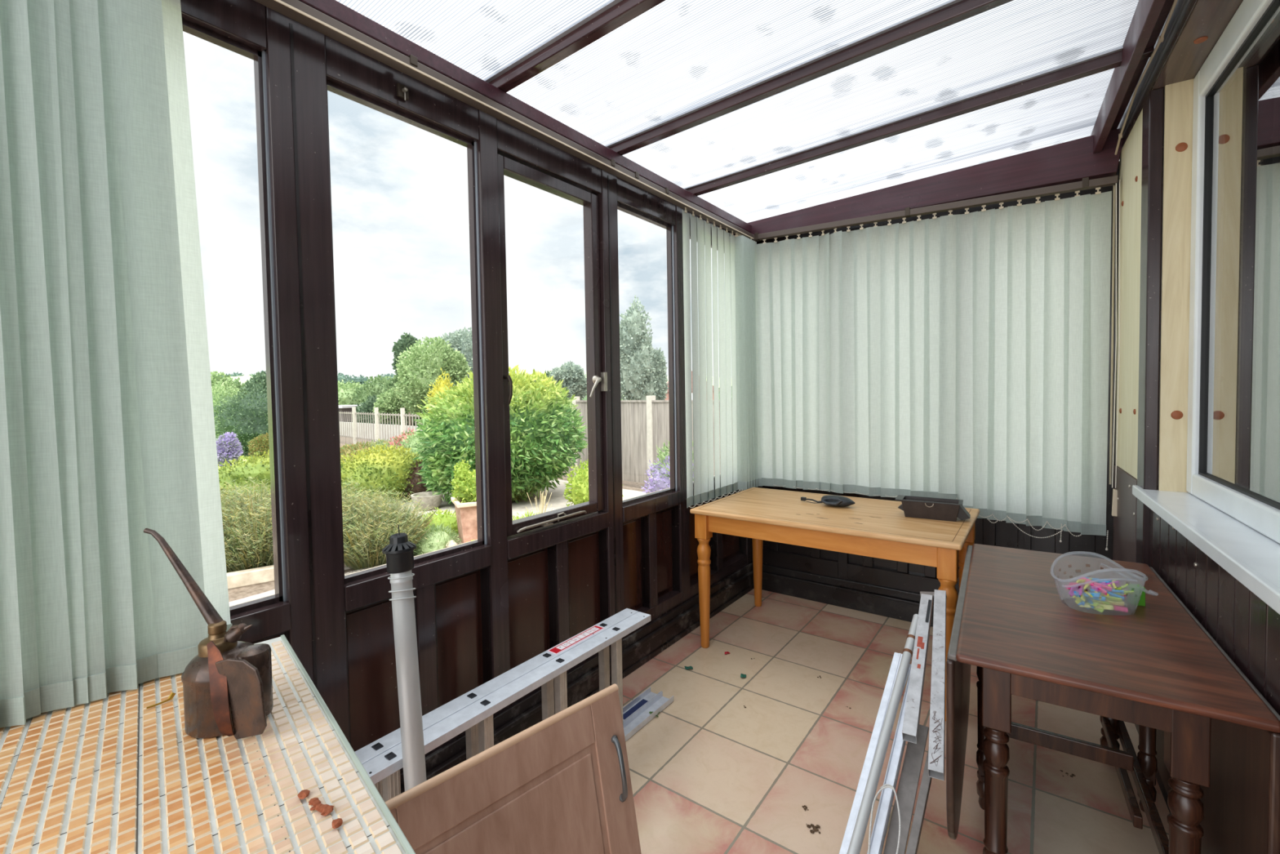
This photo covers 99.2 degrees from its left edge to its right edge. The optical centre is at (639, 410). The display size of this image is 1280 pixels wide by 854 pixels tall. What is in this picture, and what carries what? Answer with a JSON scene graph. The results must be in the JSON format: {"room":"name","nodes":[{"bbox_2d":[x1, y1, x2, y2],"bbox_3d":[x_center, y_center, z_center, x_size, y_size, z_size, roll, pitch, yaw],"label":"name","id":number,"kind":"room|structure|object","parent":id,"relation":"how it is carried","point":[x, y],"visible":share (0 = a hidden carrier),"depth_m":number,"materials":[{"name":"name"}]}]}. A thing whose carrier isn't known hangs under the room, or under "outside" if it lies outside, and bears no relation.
{"room":"sunroom","nodes":[
{"label":"sunroom","id":0,"kind":"room"},
{"bbox_2d":[180,0,751,771],"bbox_3d":[-0.595,0.136,2.056,0.076,2.490,4.640,1,2,37],"label":"window frame","id":1,"kind":"structure","parent":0,"point":[318,58],"depth_m":1.61,"materials":[{"name":"wood"}]},
{"bbox_2d":[0,0,231,727],"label":"vertical blind","id":2,"kind":"object","parent":1,"relation":"attached to","point":[108,449],"depth_m":1.13,"materials":[{"name":"green"}]},
{"bbox_2d":[182,18,286,615],"bbox_3d":[-1.466,-0.192,0.901,0.040,1.498,1.512,1,2,37],"label":"window","id":3,"kind":"structure","parent":1,"relation":"in","point":[259,58],"depth_m":1.49,"materials":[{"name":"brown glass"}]},
{"bbox_2d":[326,80,487,583],"bbox_3d":[-0.747,-0.267,1.821,0.088,1.563,0.532,1,2,37],"label":"window","id":4,"kind":"structure","parent":1,"relation":"in","point":[402,91],"depth_m":2.02,"materials":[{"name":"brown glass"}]},
{"bbox_2d":[229,470,733,606],"bbox_3d":[-0.711,0.534,2.011,0.050,0.051,4.800,1,2,37],"label":"sill","id":5,"kind":"structure","parent":1,"relation":"attached to","point":[732,470],"depth_m":1.83,"materials":[{"name":"wood"}]},
{"bbox_2d":[253,489,739,751],"bbox_3d":[-0.608,0.836,2.092,0.014,0.550,4.390,1,2,37],"label":"wall panels","id":6,"kind":"object","parent":1,"relation":"attached to","point":[374,706],"visible":0.21,"depth_m":2.07,"materials":[{"name":"brown wood"}]},
{"bbox_2d":[251,489,746,745],"bbox_3d":[-0.589,0.835,2.078,0.046,0.512,4.370,1,2,37],"label":"trim","id":7,"kind":"structure","parent":1,"relation":"attached to","point":[552,560],"depth_m":2.40,"materials":[{"name":"black wood"}]},
{"bbox_2d":[253,0,762,507],"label":"vertical blind","id":8,"kind":"object","parent":1,"relation":"attached to","point":[738,304],"depth_m":3.22,"materials":[{"name":"green"}]},
{"bbox_2d":[297,0,751,232],"bbox_3d":[-0.805,-1.133,1.736,0.145,0.075,5.170,1,2,37],"label":"trim","id":9,"kind":"structure","parent":1,"relation":"attached to","point":[334,9],"depth_m":1.97,"materials":[{"name":"wood"}]},
{"bbox_2d":[497,153,604,536],"bbox_3d":[-0.383,-0.259,2.361,0.055,1.485,0.598,1,2,37],"label":"window","id":10,"kind":"structure","parent":1,"relation":"in","point":[507,166],"depth_m":2.53,"materials":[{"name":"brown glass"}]},
{"bbox_2d":[415,496,722,715],"bbox_3d":[-0.587,0.835,2.075,0.052,0.512,3.678,1,2,37],"label":"trim","id":11,"kind":"structure","parent":1,"relation":"attached to","point":[425,600],"depth_m":1.88,"materials":[{"name":"wood"}]},
{"bbox_2d":[400,562,754,793],"bbox_3d":[-0.738,1.256,1.796,0.034,0.175,5.170,1,2,37],"label":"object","id":12,"kind":"structure","parent":1,"relation":"attached to","point":[644,644],"depth_m":2.67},
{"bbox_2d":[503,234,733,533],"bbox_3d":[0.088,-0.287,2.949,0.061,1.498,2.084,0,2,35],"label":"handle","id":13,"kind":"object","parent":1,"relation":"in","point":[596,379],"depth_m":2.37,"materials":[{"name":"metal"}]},
{"bbox_2d":[617,203,677,505],"bbox_3d":[0.029,-0.284,2.898,0.040,1.498,0.525,1,2,37],"label":"window","id":14,"kind":"structure","parent":1,"relation":"in","point":[669,229],"depth_m":3.09,"materials":[{"name":"brown wood"}]},
{"bbox_2d":[335,0,1138,222],"bbox_3d":[0.712,-1.288,2.081,2.220,0.080,2.970,1,2,37],"label":"ceiling","id":15,"kind":"structure","parent":0,"point":[1015,40],"depth_m":2.09,"materials":[{"name":"plastic"}]},
{"bbox_2d":[488,0,1154,195],"bbox_3d":[-0.224,-1.204,0.889,2.031,0.116,4.257,1,2,37],"label":"ceiling beams","id":16,"kind":"structure","parent":0,"point":[625,11],"depth_m":2.05,"materials":[{"name":"wood"}]},
{"bbox_2d":[622,588,1169,853],"bbox_3d":[0.191,1.381,1.107,2.350,0.060,5.170,1,2,37],"label":"floor","id":17,"kind":"structure","parent":0,"point":[712,773],"depth_m":2.08,"materials":[{"name":"tile"}]},
{"bbox_2d":[0,634,415,853],"bbox_3d":[-0.878,0.992,0.790,0.806,0.774,1.029,-3,3,-42],"label":"table","id":18,"kind":"object","parent":17,"relation":"on","point":[114,774],"visible":0.76,"depth_m":0.88,"materials":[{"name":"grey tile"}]},
{"bbox_2d":[143,528,273,738],"bbox_3d":[-0.808,0.409,1.043,0.280,0.372,0.135,-1,2,6],"label":"can","id":19,"kind":"object","parent":18,"relation":"on","point":[228,686],"visible":1,"depth_m":0.99,"materials":[{"name":"metal"}]},
{"bbox_2d":[382,524,426,791],"bbox_3d":[-0.592,0.825,1.409,0.136,1.061,0.081,1,2,37],"label":"pole","id":20,"kind":"object","parent":17,"relation":"on","point":[399,551],"visible":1,"depth_m":1.39,"materials":[{"name":"grey plastic"}]},
{"bbox_2d":[384,683,641,853],"bbox_3d":[-0.220,1.010,1.058,0.600,0.694,0.153,-3,3,-44],"label":"door","id":21,"kind":"structure","parent":17,"relation":"on","point":[562,784],"depth_m":1.12,"materials":[{"name":"brown wood"}]},
{"bbox_2d":[355,608,673,801],"bbox_3d":[-0.484,1.114,1.707,0.130,0.452,1.941,1,2,37],"label":"ladder","id":22,"kind":"object","parent":17,"relation":"on","point":[472,712],"visible":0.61,"depth_m":1.81,"materials":[{"name":"metal"}]},
{"bbox_2d":[689,487,979,720],"bbox_3d":[1.021,0.896,2.895,1.270,0.760,0.800,0,2,36],"label":"table","id":23,"kind":"object","parent":17,"relation":"on","point":[877,528],"visible":0.73,"depth_m":2.69,"materials":[{"name":"brown"}]},
{"bbox_2d":[800,494,855,506],"bbox_3d":[1.020,0.486,2.978,0.304,0.057,0.113,1,3,43],"label":"pouch","id":24,"kind":"object","parent":23,"relation":"on","point":[829,500],"visible":1,"depth_m":2.91,"materials":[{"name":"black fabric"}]},
{"bbox_2d":[895,494,970,521],"bbox_3d":[1.422,0.474,2.651,0.315,0.087,0.124,0,2,32],"label":"plastic box","id":25,"kind":"object","parent":23,"relation":"on","point":[919,507],"visible":1,"depth_m":2.62,"materials":[{"name":"black"}]},
{"bbox_2d":[839,589,946,853],"bbox_3d":[0.842,1.023,1.708,0.222,0.589,1.194,1,2,37],"label":"step ladder","id":26,"kind":"object","parent":17,"relation":"on","point":[908,729],"visible":1,"depth_m":1.70,"materials":[{"name":"metal"}]},
{"bbox_2d":[946,543,1279,853],"bbox_3d":[1.331,0.947,1.698,0.584,0.730,1.150,0,2,33],"label":"table","id":27,"kind":"object","parent":17,"relation":"on","point":[1212,739],"visible":1,"depth_m":1.37,"materials":[{"name":"brown wood"}]},
{"bbox_2d":[1122,583,1145,605],"bbox_3d":[1.488,0.554,1.645,0.045,0.055,0.030,0,2,17],"label":"box","id":28,"kind":"object","parent":27,"relation":"on","point":[1138,597],"visible":0.9,"depth_m":1.63,"materials":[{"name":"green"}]},
{"bbox_3d":[1.379,0.512,1.624,0.255,0.142,0.173,-1,2,9],"label":"basket","id":29,"kind":"object","parent":27,"relation":"on","visible":0},
{"bbox_2d":[1086,591,1111,608],"bbox_3d":[1.350,0.559,1.618,0.029,0.037,0.077,-1,2,-8],"label":"peg","id":30,"kind":"object","parent":29,"relation":"in","point":[1104,602],"visible":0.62,"depth_m":1.59,"materials":[{"name":"green plastic"}]},
{"bbox_2d":[1100,592,1122,601],"bbox_3d":[1.365,0.543,1.600,0.078,0.038,0.029,0,2,35],"label":"peg","id":31,"kind":"object","parent":30,"relation":"on","point":[1112,598],"visible":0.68,"depth_m":1.58,"materials":[{"name":"yellow plastic"}]},
{"bbox_2d":[1089,586,1124,600],"bbox_3d":[1.368,0.532,1.597,0.076,0.026,0.029,1,2,38],"label":"peg","id":32,"kind":"object","parent":31,"relation":"on","point":[1122,592],"visible":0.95,"depth_m":1.58,"materials":[{"name":"blue plastic"}]},
{"label":"peg","id":33,"kind":"object","parent":29,"relation":"in","visible":0},
{"bbox_2d":[1068,586,1079,595],"bbox_3d":[1.330,0.542,1.656,0.077,0.028,0.027,-2,2,-36],"label":"peg","id":34,"kind":"object","parent":33,"relation":"on","point":[1071,593],"visible":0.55,"depth_m":1.64,"materials":[{"name":"purple plastic"}]},
{"bbox_2d":[1073,591,1106,601],"bbox_3d":[1.328,0.543,1.611,0.029,0.038,0.078,-1,2,-13],"label":"peg","id":35,"kind":"object","parent":34,"relation":"on","point":[1095,595],"visible":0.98,"depth_m":1.59,"materials":[{"name":"blue plastic"}]},
{"bbox_2d":[1083,583,1110,599],"bbox_3d":[1.352,0.531,1.616,0.029,0.035,0.076,-1,2,7],"label":"peg","id":36,"kind":"object","parent":35,"relation":"on","point":[1088,587],"visible":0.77,"depth_m":1.59,"materials":[{"name":"yellow plastic"}]},
{"bbox_2d":[1078,576,1111,595],"bbox_3d":[1.351,0.517,1.618,0.029,0.033,0.077,-2,2,-20],"label":"peg","id":37,"kind":"object","parent":36,"relation":"on","point":[1091,583],"visible":0.89,"depth_m":1.61,"materials":[{"name":"pink plastic"}]},
{"bbox_2d":[751,163,1119,595],"bbox_3d":[1.583,0.044,3.277,1.960,2.520,0.073,1,2,37],"label":"window frame","id":38,"kind":"structure","parent":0,"point":[842,568],"depth_m":3.27,"materials":[{"name":"black wood"}]},
{"bbox_2d":[752,564,933,626],"bbox_3d":[1.571,1.167,3.274,1.960,0.175,0.034,1,2,37],"label":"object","id":39,"kind":"structure","parent":38,"relation":"attached to","point":[899,604],"depth_m":3.47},
{"bbox_2d":[769,518,1069,577],"bbox_3d":[1.562,0.764,3.308,1.640,0.420,0.022,1,2,37],"label":"trim","id":40,"kind":"structure","parent":38,"relation":"attached to","point":[988,528],"depth_m":3.01,"materials":[{"name":"black wood"}]},
{"bbox_2d":[762,518,1094,577],"bbox_3d":[1.598,0.763,3.306,1.960,0.420,0.020,1,2,37],"label":"wall panels","id":41,"kind":"object","parent":38,"relation":"attached to","point":[1006,533],"visible":0.07,"depth_m":2.99,"materials":[{"name":"black wood"}]},
{"bbox_2d":[747,128,1122,235],"bbox_3d":[1.519,-1.243,3.176,1.960,0.200,0.075,1,2,37],"label":"roof beam","id":42,"kind":"structure","parent":38,"relation":"attached to","point":[1073,161],"depth_m":2.91,"materials":[{"name":"wood"}]},
{"bbox_2d":[751,175,1119,551],"bbox_3d":[1.510,-0.259,3.154,1.928,1.844,0.070,1,2,37],"label":"vertical blind","id":43,"kind":"object","parent":38,"relation":"attached to","point":[965,357],"visible":0.88,"depth_m":2.99,"materials":[{"name":"green"}]},
{"bbox_2d":[1115,108,1142,479],"bbox_3d":[2.175,-0.477,2.402,0.034,1.500,0.545,0,2,33],"label":"board","id":44,"kind":"object","parent":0,"point":[1131,157],"visible":0.44,"depth_m":2.38,"materials":[{"name":"wood"}]},
{"bbox_2d":[1119,86,1279,715],"bbox_3d":[1.016,0.030,0.407,0.320,2.660,5.266,0,2,33],"label":"wall","id":45,"kind":"structure","parent":0,"point":[1243,625],"depth_m":1.41,"materials":[{"name":"wood"}]},
{"bbox_2d":[483,0,1123,189],"bbox_3d":[0.388,-1.261,1.731,1.920,0.074,2.091,1,2,37],"label":"trim","id":46,"kind":"structure","parent":45,"relation":"attached to","point":[612,2],"depth_m":2.06,"materials":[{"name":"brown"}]},
{"bbox_2d":[1112,465,1137,562],"bbox_3d":[2.187,0.723,2.458,0.016,0.898,0.530,0,2,33],"label":"trim","id":47,"kind":"structure","parent":45,"relation":"attached to","point":[1124,533],"depth_m":2.42,"materials":[{"name":"wood"}]},
{"bbox_2d":[1090,0,1173,153],"bbox_3d":[0.830,-1.213,0.502,0.088,0.135,5.220,0,2,33],"label":"trim","id":48,"kind":"structure","parent":45,"relation":"attached to","point":[1149,17],"depth_m":1.96,"materials":[{"name":"wood"}]},
{"bbox_2d":[1109,0,1177,484],"bbox_3d":[1.063,-0.406,0.795,0.017,1.705,4.504,0,2,34],"label":"cable","id":49,"kind":"object","parent":45,"relation":"attached to","point":[1161,38],"visible":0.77,"depth_m":2.64,"materials":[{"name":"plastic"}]},
{"bbox_2d":[1136,87,1164,564],"bbox_3d":[1.996,-0.014,2.140,0.040,2.400,0.125,0,2,33],"label":"window frame","id":50,"kind":"structure","parent":45,"relation":"attached to","point":[1153,105],"depth_m":2.09,"materials":[{"name":"wood"}]},
{"bbox_2d":[1134,724,1170,813],"bbox_3d":[0.918,1.298,0.545,0.016,0.120,5.200,0,2,33],"label":"baseboard","id":51,"kind":"structure","parent":45,"relation":"attached to","point":[1158,778],"depth_m":1.86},
{"bbox_2d":[1116,0,1190,138],"bbox_3d":[0.877,-1.229,0.459,0.022,0.081,5.200,0,2,33],"label":"trim","id":52,"kind":"structure","parent":45,"relation":"attached to","point":[1181,5],"depth_m":1.98,"materials":[{"name":"wood"}]},
{"bbox_2d":[1121,0,1196,148],"bbox_3d":[0.924,-1.176,0.430,0.112,0.048,5.200,0,2,33],"label":"trim","id":53,"kind":"structure","parent":45,"relation":"attached to","point":[1191,4],"depth_m":1.93,"materials":[{"name":"wood"}]},
{"bbox_2d":[1158,78,1194,492],"bbox_3d":[2.010,-0.459,2.034,0.093,1.525,0.018,0,2,33],"label":"wooden board","id":54,"kind":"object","parent":45,"relation":"attached to","point":[1179,96],"depth_m":2.03,"materials":[{"name":"wood"}]},
{"bbox_2d":[1170,36,1208,419],"bbox_3d":[1.908,-0.584,1.896,0.034,1.243,0.318,1,2,37],"label":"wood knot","id":55,"kind":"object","parent":45,"relation":"attached to","point":[1180,147],"depth_m":2.01,"materials":[{"name":"brown wood"}]},
{"bbox_2d":[1151,0,1243,90],"bbox_3d":[1.049,-1.154,0.609,0.120,0.012,3.635,0,2,33],"label":"trim","id":56,"kind":"structure","parent":45,"relation":"attached to","point":[1210,19],"depth_m":1.76,"materials":[{"name":"wood"}]},
{"bbox_2d":[1132,484,1279,614],"bbox_3d":[1.041,0.385,0.633,0.155,0.039,3.650,0,2,33],"label":"windowsill","id":57,"kind":"structure","parent":45,"relation":"attached to","point":[1250,556],"depth_m":1.43,"materials":[{"name":"white plastic"}]},
{"bbox_2d":[1186,0,1279,543],"bbox_3d":[1.091,-0.389,0.535,0.070,1.513,3.500,0,2,33],"label":"window","id":58,"kind":"structure","parent":45,"relation":"in","point":[1233,430],"depth_m":1.67,"materials":[{"name":"white plastic"}]},
{"label":"outside","id":59,"kind":"structure","parent":0,"visible":0},
{"bbox_2d":[227,421,648,601],"bbox_3d":[-9.274,0.892,28.810,74.000,0.350,85.000,1,2,37],"label":"ground","id":60,"kind":"structure","parent":59,"point":[236,593],"depth_m":4.50,"materials":[{"name":"stone"}]},
{"bbox_2d":[217,448,271,502],"bbox_3d":[-5.746,0.972,8.247,1.457,0.788,1.977,1,2,37],"label":"shrub","id":61,"kind":"object","parent":60,"relation":"on","point":[255,467],"visible":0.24,"depth_m":7.78,"materials":[{"name":"green plant"}]},
{"bbox_2d":[219,479,271,571],"bbox_3d":[-3.749,1.024,4.836,1.125,0.831,1.096,-1,2,7],"label":"heather","id":62,"kind":"object","parent":60,"relation":"on","point":[242,505],"visible":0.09,"depth_m":4.77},
{"bbox_2d":[220,475,273,572],"bbox_3d":[-3.460,1.003,4.890,1.232,0.859,1.181,-1,2,-6],"label":"bush","id":63,"kind":"object","parent":60,"relation":"on","point":[251,552],"visible":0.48,"depth_m":4.61,"materials":[{"name":"plant"}]},
{"bbox_2d":[248,478,392,553],"bbox_3d":[-2.918,0.991,5.051,1.177,0.855,1.224,-1,2,-1],"label":"heather","id":64,"kind":"object","parent":60,"relation":"on","point":[344,497],"visible":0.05,"depth_m":4.94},
{"bbox_2d":[226,535,458,589],"bbox_3d":[-2.672,1.354,4.957,9.634,0.127,0.090,-2,2,-36],"label":"kerb","id":65,"kind":"object","parent":60,"relation":"on","point":[242,578],"visible":0.02,"depth_m":4.51,"materials":[{"name":"stone"}]},
{"bbox_2d":[338,404,359,422],"bbox_3d":[-14.709,0.728,26.700,2.400,2.000,2.700,-1,2,9],"label":"shed","id":66,"kind":"object","parent":60,"relation":"on","point":[343,408],"visible":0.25,"depth_m":25.68,"materials":[{"name":"grey"}]},
{"bbox_2d":[337,379,364,404],"bbox_3d":[-18.589,-0.222,34.051,4.390,3.528,4.259,-2,2,-17],"label":"tree","id":67,"kind":"object","parent":60,"relation":"on","point":[344,391],"visible":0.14,"depth_m":33.01,"materials":[{"name":"green plant"}]},
{"bbox_2d":[340,440,374,466],"bbox_3d":[-6.036,0.933,11.553,1.220,0.625,1.152,1,2,37],"label":"shrub","id":68,"kind":"object","parent":60,"relation":"on","point":[345,449],"visible":0.23,"depth_m":11.34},
{"bbox_2d":[351,373,391,404],"bbox_3d":[-15.588,-0.346,33.009,3.492,3.748,3.125,-2,2,-28],"label":"tree","id":69,"kind":"object","parent":60,"relation":"on","point":[375,387],"visible":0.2,"depth_m":32.14,"materials":[{"name":"green plant"}]},
{"bbox_2d":[355,394,394,424],"bbox_3d":[-10.640,0.145,21.997,1.648,1.669,1.515,-2,2,-36],"label":"tree","id":70,"kind":"object","parent":60,"relation":"on","point":[367,406],"visible":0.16,"depth_m":21.55,"materials":[{"name":"green plant"}]},
{"bbox_2d":[364,436,396,454],"bbox_3d":[-5.589,0.892,11.877,1.331,0.668,1.304,1,2,37],"label":"shrub","id":71,"kind":"object","parent":60,"relation":"on","point":[381,442],"visible":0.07,"depth_m":11.68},
{"bbox_2d":[338,407,426,444],"bbox_3d":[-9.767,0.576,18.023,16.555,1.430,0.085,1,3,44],"label":"fence","id":72,"kind":"object","parent":60,"relation":"on","point":[377,415],"visible":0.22,"depth_m":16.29,"materials":[{"name":"wood"}]},
{"bbox_2d":[372,386,410,424],"bbox_3d":[-8.810,-0.205,19.440,1.335,1.382,1.236,-1,2,9],"label":"tree","id":73,"kind":"object","parent":60,"relation":"on","point":[387,402],"visible":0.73,"depth_m":19.11,"materials":[{"name":"green plant"}]},
{"bbox_2d":[381,373,421,426],"bbox_3d":[-11.558,-0.261,26.878,2.372,3.860,2.215,-1,2,7],"label":"tree","id":74,"kind":"object","parent":60,"relation":"on","point":[389,384],"visible":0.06,"depth_m":26.45,"materials":[{"name":"green plant"}]},
{"bbox_2d":[386,426,415,449],"bbox_3d":[-4.683,0.777,11.037,0.810,0.929,0.811,-1,2,-3],"label":"shrub","id":75,"kind":"object","parent":60,"relation":"on","point":[399,437],"visible":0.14,"depth_m":10.91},
{"bbox_2d":[391,331,420,425],"bbox_3d":[-11.035,-1.040,26.042,1.481,5.456,1.526,-2,2,-27],"label":"tree","id":76,"kind":"object","parent":60,"relation":"on","point":[407,340],"visible":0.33,"depth_m":25.62,"materials":[{"name":"green plant"}]},
{"bbox_2d":[396,427,430,459],"bbox_3d":[-3.713,0.755,9.460,1.038,1.046,1.020,1,2,37],"label":"shrub","id":77,"kind":"object","parent":60,"relation":"on","point":[411,439],"visible":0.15,"depth_m":9.23,"materials":[{"name":"green plant"}]},
{"bbox_2d":[394,335,472,417],"bbox_3d":[-6.813,-0.302,17.980,2.364,4.389,2.470,-1,2,12],"label":"tree","id":78,"kind":"object","parent":60,"relation":"on","point":[423,364],"visible":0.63,"depth_m":17.35,"materials":[{"name":"green plant"}]},
{"bbox_2d":[426,367,455,420],"bbox_3d":[-4.364,0.047,12.025,0.777,2.016,0.763,1,2,37],"label":"shrub","id":79,"kind":"object","parent":60,"relation":"on","point":[438,387],"visible":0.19,"depth_m":11.92,"materials":[{"name":"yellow plant"}]},
{"bbox_2d":[435,326,473,380],"bbox_3d":[-9.513,-1.535,29.883,3.994,6.136,3.846,0,2,31],"label":"tree","id":80,"kind":"object","parent":60,"relation":"on","point":[463,343],"visible":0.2,"depth_m":28.95,"materials":[{"name":"green plant"}]},
{"bbox_2d":[549,360,586,399],"bbox_3d":[-3.143,-0.300,23.988,1.820,3.859,1.930,-1,2,-10],"label":"tree","id":81,"kind":"object","parent":60,"relation":"on","point":[573,376],"visible":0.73,"depth_m":23.34,"materials":[{"name":"green plant"}]},
{"bbox_2d":[619,294,658,399],"bbox_3d":[-0.193,-2.452,29.875,2.430,7.662,2.561,-2,2,-17],"label":"tree","id":82,"kind":"object","parent":60,"relation":"on","point":[636,349],"visible":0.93,"depth_m":29.11,"materials":[{"name":"green plant"}]},
{"bbox_2d":[555,395,733,489],"bbox_3d":[0.183,0.503,8.553,11.110,1.490,0.100,1,3,44],"label":"fence","id":83,"kind":"object","parent":60,"relation":"on","point":[645,424],"visible":0.16,"depth_m":8.69,"materials":[{"name":"wood"}]},
{"bbox_2d":[650,346,668,399],"bbox_3d":[0.901,-1.160,30.961,1.584,4.971,1.552,-2,2,-20],"label":"tree","id":84,"kind":"object","parent":60,"relation":"on","point":[661,379],"visible":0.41,"depth_m":30.54,"materials":[{"name":"green plant"}]},
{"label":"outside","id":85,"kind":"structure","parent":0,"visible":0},
{"bbox_2d":[231,555,417,601],"bbox_3d":[-1.562,1.427,3.689,3.350,0.030,10.000,1,2,37],"label":"gravel","id":86,"kind":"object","parent":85,"point":[353,571],"depth_m":4.76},
{"bbox_2d":[229,589,275,605],"bbox_3d":[-2.673,1.374,3.741,0.397,0.100,0.555,1,2,37],"label":"stone slab","id":87,"kind":"object","parent":86,"relation":"on","point":[271,592],"visible":0.07,"depth_m":3.86,"materials":[{"name":"stone"}]},
{"bbox_2d":[413,523,462,555],"bbox_3d":[-1.968,1.236,5.244,0.562,0.341,0.529,1,2,37],"label":"shrub","id":88,"kind":"object","parent":86,"relation":"on","point":[438,540],"visible":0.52,"depth_m":5.14,"materials":[{"name":"green plant"}]},
{"bbox_2d":[525,490,552,514],"bbox_3d":[-1.073,1.104,5.935,0.245,0.509,0.294,1,2,37],"label":"stalks","id":89,"kind":"object","parent":86,"relation":"on","point":[540,511],"visible":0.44,"depth_m":5.92,"materials":[{"name":"beige plant"}]},
{"bbox_2d":[563,459,623,506],"bbox_3d":[-0.614,0.951,7.061,0.804,0.727,0.790,1,2,37],"label":"shrub","id":90,"kind":"object","parent":86,"relation":"on","point":[579,494],"visible":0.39,"depth_m":6.87,"materials":[{"name":"green plant"}]},
{"bbox_2d":[640,440,693,493],"bbox_3d":[0.454,0.786,7.235,0.825,0.997,0.877,-2,2,-23],"label":"lavender","id":91,"kind":"object","parent":86,"relation":"on","point":[660,480],"visible":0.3,"depth_m":7.09,"materials":[{"name":"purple plant"}]},
{"bbox_3d":[-1.585,1.332,5.347,0.680,0.070,0.680,-2,2,-27],"label":"stone slab","id":92,"kind":"object","parent":86,"relation":"on","visible":0},
{"bbox_2d":[450,496,477,542],"bbox_3d":[-1.633,1.081,5.447,0.424,0.425,0.424,-2,2,-27],"label":"planter","id":93,"kind":"object","parent":92,"relation":"on","point":[466,513],"visible":0.38,"depth_m":5.25,"materials":[{"name":"ceramic"}]},
{"bbox_2d":[449,459,476,502],"bbox_3d":[-1.641,0.710,5.427,0.498,0.478,0.490,1,2,37],"label":"shrub","id":94,"kind":"object","parent":93,"relation":"on","point":[464,487],"visible":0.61,"depth_m":5.33,"materials":[{"name":"green plant"}]},
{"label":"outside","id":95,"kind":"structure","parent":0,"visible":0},
{"bbox_2d":[217,453,248,468],"bbox_3d":[-28.964,1.276,21.690,51.000,0.012,40.000,1,2,37],"label":"lawn","id":96,"kind":"structure","parent":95,"point":[245,453],"depth_m":13.87,"materials":[{"name":"green plant"}]},
{"bbox_2d":[210,370,242,397],"bbox_3d":[-16.191,0.193,20.958,1.766,3.507,1.704,0,2,17],"label":"tree","id":97,"kind":"object","parent":96,"relation":"on","point":[215,379],"visible":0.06,"depth_m":20.78,"materials":[{"name":"green plant"}]},
{"bbox_2d":[211,380,244,417],"bbox_3d":[-13.185,0.113,17.008,2.196,2.128,2.235,0,2,23],"label":"shrub","id":98,"kind":"object","parent":96,"relation":"on","point":[218,394],"visible":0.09,"depth_m":16.72,"materials":[{"name":"green plant"}]},
{"bbox_2d":[216,431,243,466],"bbox_3d":[-9.576,0.870,12.656,0.599,0.792,0.618,0,2,20],"label":"shrub","id":99,"kind":"object","parent":96,"relation":"on","point":[228,446],"visible":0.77,"depth_m":12.50,"materials":[{"name":"plant"}]},
{"bbox_2d":[213,381,268,456],"bbox_3d":[-10.576,0.189,15.059,2.174,2.022,2.213,-2,2,-27],"label":"shrub","id":100,"kind":"object","parent":96,"relation":"on","point":[247,418],"visible":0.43,"depth_m":14.38,"materials":[{"name":"green plant"}]},
{"bbox_2d":[241,370,266,393],"bbox_3d":[-18.028,-0.064,25.953,2.214,3.743,2.289,-2,2,-20],"label":"tree","id":101,"kind":"object","parent":96,"relation":"on","point":[260,377],"visible":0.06,"depth_m":25.46,"materials":[{"name":"green plant"}]},
{"bbox_2d":[246,432,269,458],"bbox_3d":[-9.167,0.865,13.573,1.002,0.727,1.014,-2,2,-18],"label":"shrub","id":102,"kind":"object","parent":96,"relation":"on","point":[260,444],"visible":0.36,"depth_m":13.23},
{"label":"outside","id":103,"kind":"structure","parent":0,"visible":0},
{"bbox_2d":[344,479,646,569],"bbox_3d":[-2.027,1.318,7.282,4.600,0.020,4.800,1,2,37],"label":"paving","id":104,"kind":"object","parent":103,"point":[557,500],"depth_m":7.70,"materials":[{"name":"stone"}]},
{"bbox_2d":[342,484,438,569],"bbox_3d":[-2.468,1.043,5.061,1.192,0.734,1.149,-2,2,-37],"label":"bush","id":105,"kind":"object","parent":104,"relation":"on","point":[383,522],"visible":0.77,"depth_m":4.85,"materials":[{"name":"plant"}]},
{"bbox_2d":[340,444,440,503],"bbox_3d":[-3.780,0.897,8.072,1.555,0.858,1.432,-2,2,-35],"label":"clipped shrub","id":106,"kind":"object","parent":104,"relation":"on","point":[393,468],"visible":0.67,"depth_m":7.68,"materials":[{"name":"green plant"}]},
{"bbox_2d":[410,491,443,511],"bbox_3d":[-2.868,1.220,7.355,0.420,0.200,0.420,1,2,37],"label":"stone pot","id":107,"kind":"object","parent":104,"relation":"on","point":[434,500],"visible":0.84,"depth_m":7.23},
{"bbox_2d":[416,506,458,540],"bbox_3d":[-2.069,1.193,5.651,0.718,0.403,0.735,1,2,37],"label":"shrub","id":108,"kind":"object","parent":104,"relation":"on","point":[446,519],"visible":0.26,"depth_m":5.55,"materials":[{"name":"green plant"}]},
{"bbox_2d":[412,364,587,504],"bbox_3d":[-1.943,0.317,7.952,2.488,1.998,2.453,-3,3,-43],"label":"bush","id":109,"kind":"object","parent":104,"relation":"on","point":[544,441],"visible":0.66,"depth_m":7.32,"materials":[{"name":"green plant"}]},
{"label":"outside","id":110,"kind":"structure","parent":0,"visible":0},
{"bbox_2d":[230,370,719,395],"bbox_3d":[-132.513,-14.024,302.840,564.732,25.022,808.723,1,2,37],"label":"hills","id":111,"kind":"structure","parent":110,"point":[244,378],"depth_m":318.11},
{"bbox_2d":[212,370,586,385],"bbox_3d":[-154.256,-18.541,314.816,202.337,14.315,312.728,1,2,37],"label":"hedgerows","id":112,"kind":"object","parent":111,"relation":"on","point":[340,376],"visible":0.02,"depth_m":322.77,"materials":[{"name":"green plant"}]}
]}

